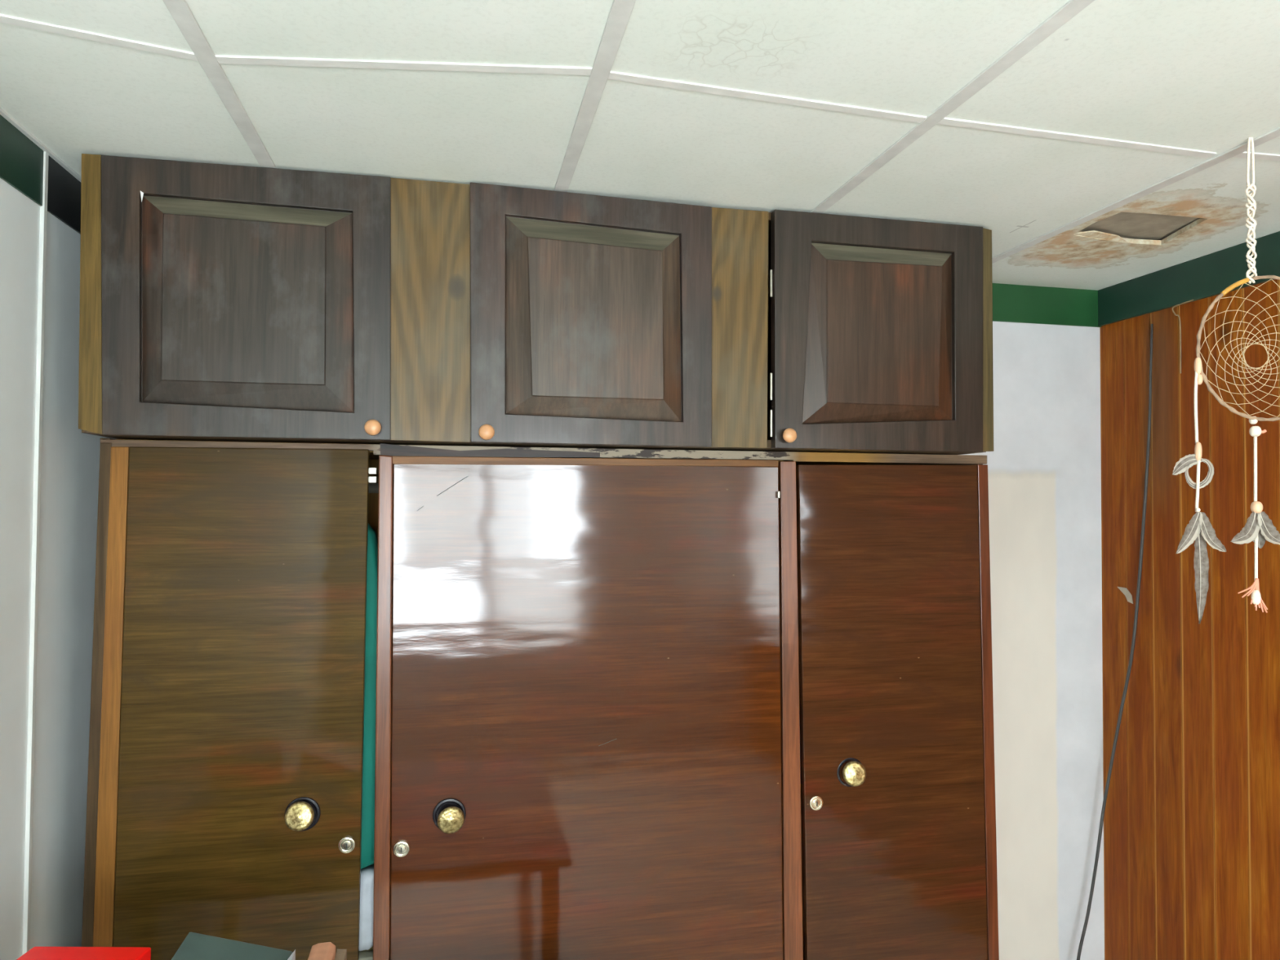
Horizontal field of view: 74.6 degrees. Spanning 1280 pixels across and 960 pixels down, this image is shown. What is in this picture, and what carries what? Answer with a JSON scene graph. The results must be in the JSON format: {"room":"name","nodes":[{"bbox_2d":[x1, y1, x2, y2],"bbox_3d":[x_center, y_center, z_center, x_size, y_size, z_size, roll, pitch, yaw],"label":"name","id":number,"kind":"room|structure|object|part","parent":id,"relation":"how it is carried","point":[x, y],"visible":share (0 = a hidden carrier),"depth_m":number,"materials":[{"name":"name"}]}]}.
{"room":"bedroom","nodes":[
{"label":"bedroom","id":0,"kind":"room"},
{"bbox_2d":[0,177,115,959],"bbox_3d":[-0.864,0.435,0.014,0.080,2.560,4.335,1,-1,-12],"label":"wall","id":1,"kind":"structure","parent":0,"point":[70,468],"depth_m":1.67,"materials":[{"name":"white paint"}]},
{"bbox_2d":[0,114,44,206],"bbox_3d":[-0.775,-0.629,-0.140,0.004,0.114,3.628,1,-1,-12],"label":"band","id":2,"kind":"object","parent":1,"relation":"attached to","point":[21,160],"visible":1,"depth_m":1.55,"materials":[{"name":"green paint"}]},
{"bbox_2d":[22,151,48,954],"bbox_3d":[-1.169,0.553,1.611,0.007,2.398,0.012,1,-1,-12],"label":"strip","id":3,"kind":"object","parent":1,"relation":"attached to","point":[43,210],"visible":1,"depth_m":1.62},
{"bbox_2d":[0,106,81,182],"bbox_3d":[-0.821,-0.678,0.090,0.012,0.006,4.095,1,-1,-12],"label":"trim","id":4,"kind":"structure","parent":1,"relation":"attached to","point":[2,113],"depth_m":1.60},
{"bbox_2d":[47,155,80,234],"bbox_3d":[-1.213,-0.583,1.866,0.004,0.114,0.453,1,-1,-12],"label":"band","id":5,"kind":"object","parent":1,"relation":"attached to","point":[64,192],"visible":0.36,"depth_m":1.72,"materials":[{"name":"paint"}]},
{"bbox_2d":[0,0,1279,290],"bbox_3d":[0.540,-0.678,0.387,2.796,0.034,4.095,1,-1,-12],"label":"ceiling","id":6,"kind":"structure","parent":0,"point":[1099,144],"depth_m":1.42,"materials":[{"name":"tile"}]},
{"bbox_2d":[1172,137,1279,623],"bbox_3d":[1.130,-0.193,1.544,0.309,0.913,0.023,0,-1,-1],"label":"dreamcatcher","id":7,"kind":"object","parent":6,"relation":"hanging from","point":[1259,528],"visible":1,"depth_m":1.54,"materials":[{"name":"grey feather"},{"name":"light wood"},{"name":"white cotton cord"}]},
{"bbox_3d":[1.023,-0.134,1.544,0.007,0.134,0.008,0,-1,10],"label":"tassel cord","id":8,"kind":"part","parent":7,"relation":"part of","materials":[{"name":"white fabric"}]},
{"bbox_3d":[1.024,0.011,1.541,0.006,0.096,0.009,1,-2,-35],"label":"tassel cord","id":9,"kind":"part","parent":7,"relation":"part of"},
{"bbox_3d":[1.129,-0.595,1.552,0.015,0.111,0.008,0,-1,0],"label":"hanging cord","id":10,"kind":"part","parent":7,"relation":"part of","materials":[{"name":"white fabric"}]},
{"bbox_3d":[1.128,-0.454,1.550,0.019,0.184,0.013,1,-1,-12],"label":"knotted cord","id":11,"kind":"part","parent":7,"relation":"part of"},
{"bbox_3d":[1.130,-0.020,1.541,0.006,0.126,0.008,0,-1,10],"label":"tassel cord","id":12,"kind":"part","parent":7,"relation":"part of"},
{"bbox_3d":[1.129,0.122,1.538,0.006,0.127,0.008,1,-1,-12],"label":"tassel cord","id":13,"kind":"part","parent":7,"relation":"part of","materials":[{"name":"white fabric"}]},
{"bbox_2d":[963,321,1104,959],"bbox_3d":[0.088,0.499,2.398,2.796,2.560,0.080,1,-1,-12],"label":"wall","id":14,"kind":"structure","parent":0,"point":[1044,464],"depth_m":2.62,"materials":[{"name":"white paint"}]},
{"bbox_2d":[992,283,1101,327],"bbox_3d":[0.105,-0.561,2.382,2.792,0.117,0.006,1,-1,-12],"label":"band","id":15,"kind":"object","parent":14,"relation":"attached to","point":[1022,304],"visible":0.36,"depth_m":2.63,"materials":[{"name":"green paint"}]},
{"bbox_2d":[1099,279,1279,959],"bbox_3d":[1.954,0.466,0.587,0.081,2.560,4.255,1,-1,-12],"label":"wall","id":16,"kind":"structure","parent":0,"point":[1192,816],"depth_m":2.34,"materials":[{"name":"brown wood"}]},
{"bbox_2d":[1076,324,1153,959],"bbox_3d":[1.343,0.672,2.433,0.343,2.264,0.209,2,-2,-44],"label":"cable","id":17,"kind":"object","parent":16,"relation":"attached to","point":[1144,503],"visible":1,"depth_m":2.52,"materials":[{"name":"grey rubber"}]},
{"bbox_2d":[1117,586,1133,604],"bbox_3d":[1.482,0.352,2.566,0.001,0.046,0.062,1,-1,-12],"label":"paper scrap","id":18,"kind":"object","parent":16,"relation":"attached to","point":[1129,597],"visible":1,"depth_m":2.56,"materials":[{"name":"beige paper"}]},
{"bbox_2d":[1171,299,1193,373],"bbox_3d":[1.526,-0.401,2.356,0.016,0.197,0.068,1,-1,-12],"label":"wire","id":19,"kind":"object","parent":16,"relation":"attached to","point":[1191,300],"visible":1,"depth_m":2.37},
{"bbox_2d":[1097,231,1279,325],"bbox_3d":[1.900,-0.593,0.679,0.012,0.114,4.089,1,-1,-12],"label":"band","id":20,"kind":"object","parent":16,"relation":"attached to","point":[1206,276],"visible":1,"depth_m":2.35,"materials":[{"name":"green paint"}]},
{"bbox_3d":[0.533,1.761,0.288,2.956,0.060,4.335,1,-1,-12],"label":"floor","id":21,"kind":"structure","parent":0,"visible":0},
{"bbox_2d":[81,438,999,959],"bbox_3d":[-0.141,0.850,2.069,2.097,1.841,0.430,1,-1,-12],"label":"wardrobe","id":22,"kind":"object","parent":21,"relation":"on","point":[597,668],"visible":1,"depth_m":1.88,"materials":[{"name":"brown wood"}]},
{"bbox_3d":[-0.831,0.804,1.752,0.486,1.747,0.021,1,-1,-12],"label":"door","id":23,"kind":"part","parent":22,"relation":"part of","materials":[{"name":"brown wood"}]},
{"bbox_3d":[-0.708,0.697,1.749,0.058,0.057,0.040,1,-1,-12],"label":"knob","id":24,"kind":"part","parent":22,"relation":"part of","materials":[{"name":"gold metal"}]},
{"bbox_2d":[359,950,373,959],"bbox_3d":[-0.737,1.153,1.932,0.308,0.219,0.260,1,-1,-12],"label":"storage box","id":25,"kind":"object","parent":22,"relation":"on","point":[364,955],"visible":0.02,"depth_m":1.84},
{"bbox_2d":[359,946,373,951],"bbox_3d":[-0.724,1.021,1.928,0.270,0.043,0.200,1,-1,-12],"label":"folded cloth","id":26,"kind":"object","parent":25,"relation":"on","point":[371,948],"visible":0.02,"depth_m":1.85,"materials":[{"name":"grey fabric"}]},
{"bbox_2d":[359,863,373,951],"bbox_3d":[-0.598,0.943,1.859,0.074,0.161,0.062,1,-1,-12],"label":"shopping bag","id":27,"kind":"object","parent":26,"relation":"on","point":[366,890],"visible":0.29,"depth_m":1.83,"materials":[{"name":"white plastic"}]},
{"bbox_2d":[360,523,377,868],"bbox_3d":[-0.675,0.472,1.874,0.230,0.778,0.102,1,-1,-12],"label":"garment","id":28,"kind":"object","parent":22,"relation":"hanging from","point":[370,695],"visible":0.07,"depth_m":1.85,"materials":[{"name":"teal fabric"}]},
{"bbox_3d":[-0.846,0.017,1.934,0.558,0.023,0.023,1,-1,-12],"label":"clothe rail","id":29,"kind":"part","parent":22,"relation":"part of","materials":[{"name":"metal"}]},
{"bbox_3d":[-0.552,0.813,1.808,0.040,1.735,0.024,1,-1,-12],"label":"edge moulding","id":30,"kind":"part","parent":22,"relation":"part of","materials":[{"name":"brown wood"}]},
{"bbox_3d":[-0.408,0.731,1.814,0.058,0.058,0.038,1,-1,-12],"label":"knob","id":31,"kind":"part","parent":22,"relation":"part of","materials":[{"name":"gold metal"}]},
{"bbox_2d":[78,153,993,454],"bbox_3d":[-0.158,-0.348,2.053,2.001,0.552,0.508,1,-1,-12],"label":"upper cabinet","id":32,"kind":"object","parent":22,"relation":"on","point":[219,302],"visible":0.98,"depth_m":1.79,"materials":[{"name":"brown wood"}]},
{"bbox_3d":[-0.787,-0.361,1.700,0.551,0.552,0.017,1,-1,-12],"label":"door","id":33,"kind":"part","parent":32,"relation":"part of","materials":[{"name":"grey wood"}]},
{"bbox_3d":[-0.788,-0.352,1.694,0.405,0.420,0.021,1,-1,-12],"label":"raised panel","id":34,"kind":"part","parent":32,"relation":"part of","materials":[{"name":"brown wood"}]},
{"bbox_3d":[-0.548,-0.108,1.725,0.033,0.033,0.026,1,-1,-12],"label":"knob","id":35,"kind":"part","parent":32,"relation":"part of","materials":[{"name":"brown wood"}]},
{"bbox_3d":[-0.322,-0.100,1.765,0.033,0.033,0.026,1,-1,-12],"label":"knob","id":36,"kind":"part","parent":32,"relation":"part of","materials":[{"name":"brown wood"}]},
{"bbox_3d":[-0.102,-0.353,1.845,0.538,0.552,0.026,1,-1,-12],"label":"door","id":37,"kind":"part","parent":32,"relation":"part of","materials":[{"name":"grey wood"}]},
{"bbox_3d":[-0.096,-0.349,1.835,0.393,0.433,0.021,1,-1,-12],"label":"raised panel","id":38,"kind":"part","parent":32,"relation":"part of","materials":[{"name":"brown wood"}]},
{"bbox_3d":[0.339,-0.101,1.909,0.033,0.033,0.026,1,-1,-12],"label":"knob","id":39,"kind":"part","parent":32,"relation":"part of","materials":[{"name":"brown wood"}]},
{"bbox_3d":[0.567,-0.344,1.991,0.538,0.549,0.026,1,-1,-12],"label":"door","id":40,"kind":"part","parent":32,"relation":"part of","materials":[{"name":"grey wood"}]},
{"bbox_3d":[0.566,-0.340,1.979,0.388,0.423,0.021,1,-1,-12],"label":"raised panel","id":41,"kind":"part","parent":32,"relation":"part of","materials":[{"name":"brown wood"}]},
{"bbox_3d":[-0.109,-0.062,1.939,2.032,0.025,0.026,1,-1,-12],"label":"rail","id":42,"kind":"part","parent":22,"relation":"part of","materials":[{"name":"brown wood"}]},
{"bbox_3d":[-0.099,0.824,1.911,0.910,1.725,0.021,1,-1,-12],"label":"door","id":43,"kind":"part","parent":22,"relation":"part of","materials":[{"name":"brown wood"}]},
{"bbox_3d":[0.365,0.863,2.014,0.071,1.817,0.022,1,-1,-12],"label":"post","id":44,"kind":"part","parent":22,"relation":"part of","materials":[{"name":"brown wood"}]},
{"bbox_2d":[799,710,800,777],"bbox_3d":[0.399,0.663,2.089,0.095,0.165,0.070,1,-1,-12],"label":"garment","id":45,"kind":"object","parent":22,"relation":"hanging from","point":[799,710],"visible":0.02,"depth_m":2.06,"materials":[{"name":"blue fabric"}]},
{"bbox_3d":[0.510,0.702,2.015,0.058,0.057,0.040,1,-1,-12],"label":"knob","id":46,"kind":"part","parent":22,"relation":"part of","materials":[{"name":"gold metal"}]},
{"bbox_3d":[0.627,0.827,2.066,0.517,1.736,0.021,1,-1,-12],"label":"door","id":47,"kind":"part","parent":22,"relation":"part of","materials":[{"name":"red wood"}]},
{"bbox_3d":[-0.482,1.343,1.062,1.060,0.800,0.900,1,-1,-12],"label":"table","id":48,"kind":"object","parent":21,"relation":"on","visible":0},
{"bbox_2d":[16,946,151,959],"bbox_3d":[-0.824,0.820,1.156,0.177,0.245,0.210,0,-1,1],"label":"gift box","id":49,"kind":"object","parent":48,"relation":"on","point":[37,953],"visible":1,"depth_m":1.24,"materials":[{"name":"red cardboard"}]},
{"bbox_2d":[171,932,295,959],"bbox_3d":[-0.601,0.818,1.202,0.166,0.255,0.239,1,-1,-12],"label":"box","id":50,"kind":"object","parent":48,"relation":"on","point":[196,946],"visible":1,"depth_m":1.28,"materials":[{"name":"cardboard"}]},
{"bbox_2d":[307,942,346,959],"bbox_3d":[-0.501,0.850,1.335,0.054,0.199,0.080,1,-1,-12],"label":"carton","id":51,"kind":"object","parent":48,"relation":"on","point":[320,951],"visible":1,"depth_m":1.35,"materials":[{"name":"orange cardboard"}]}
]}

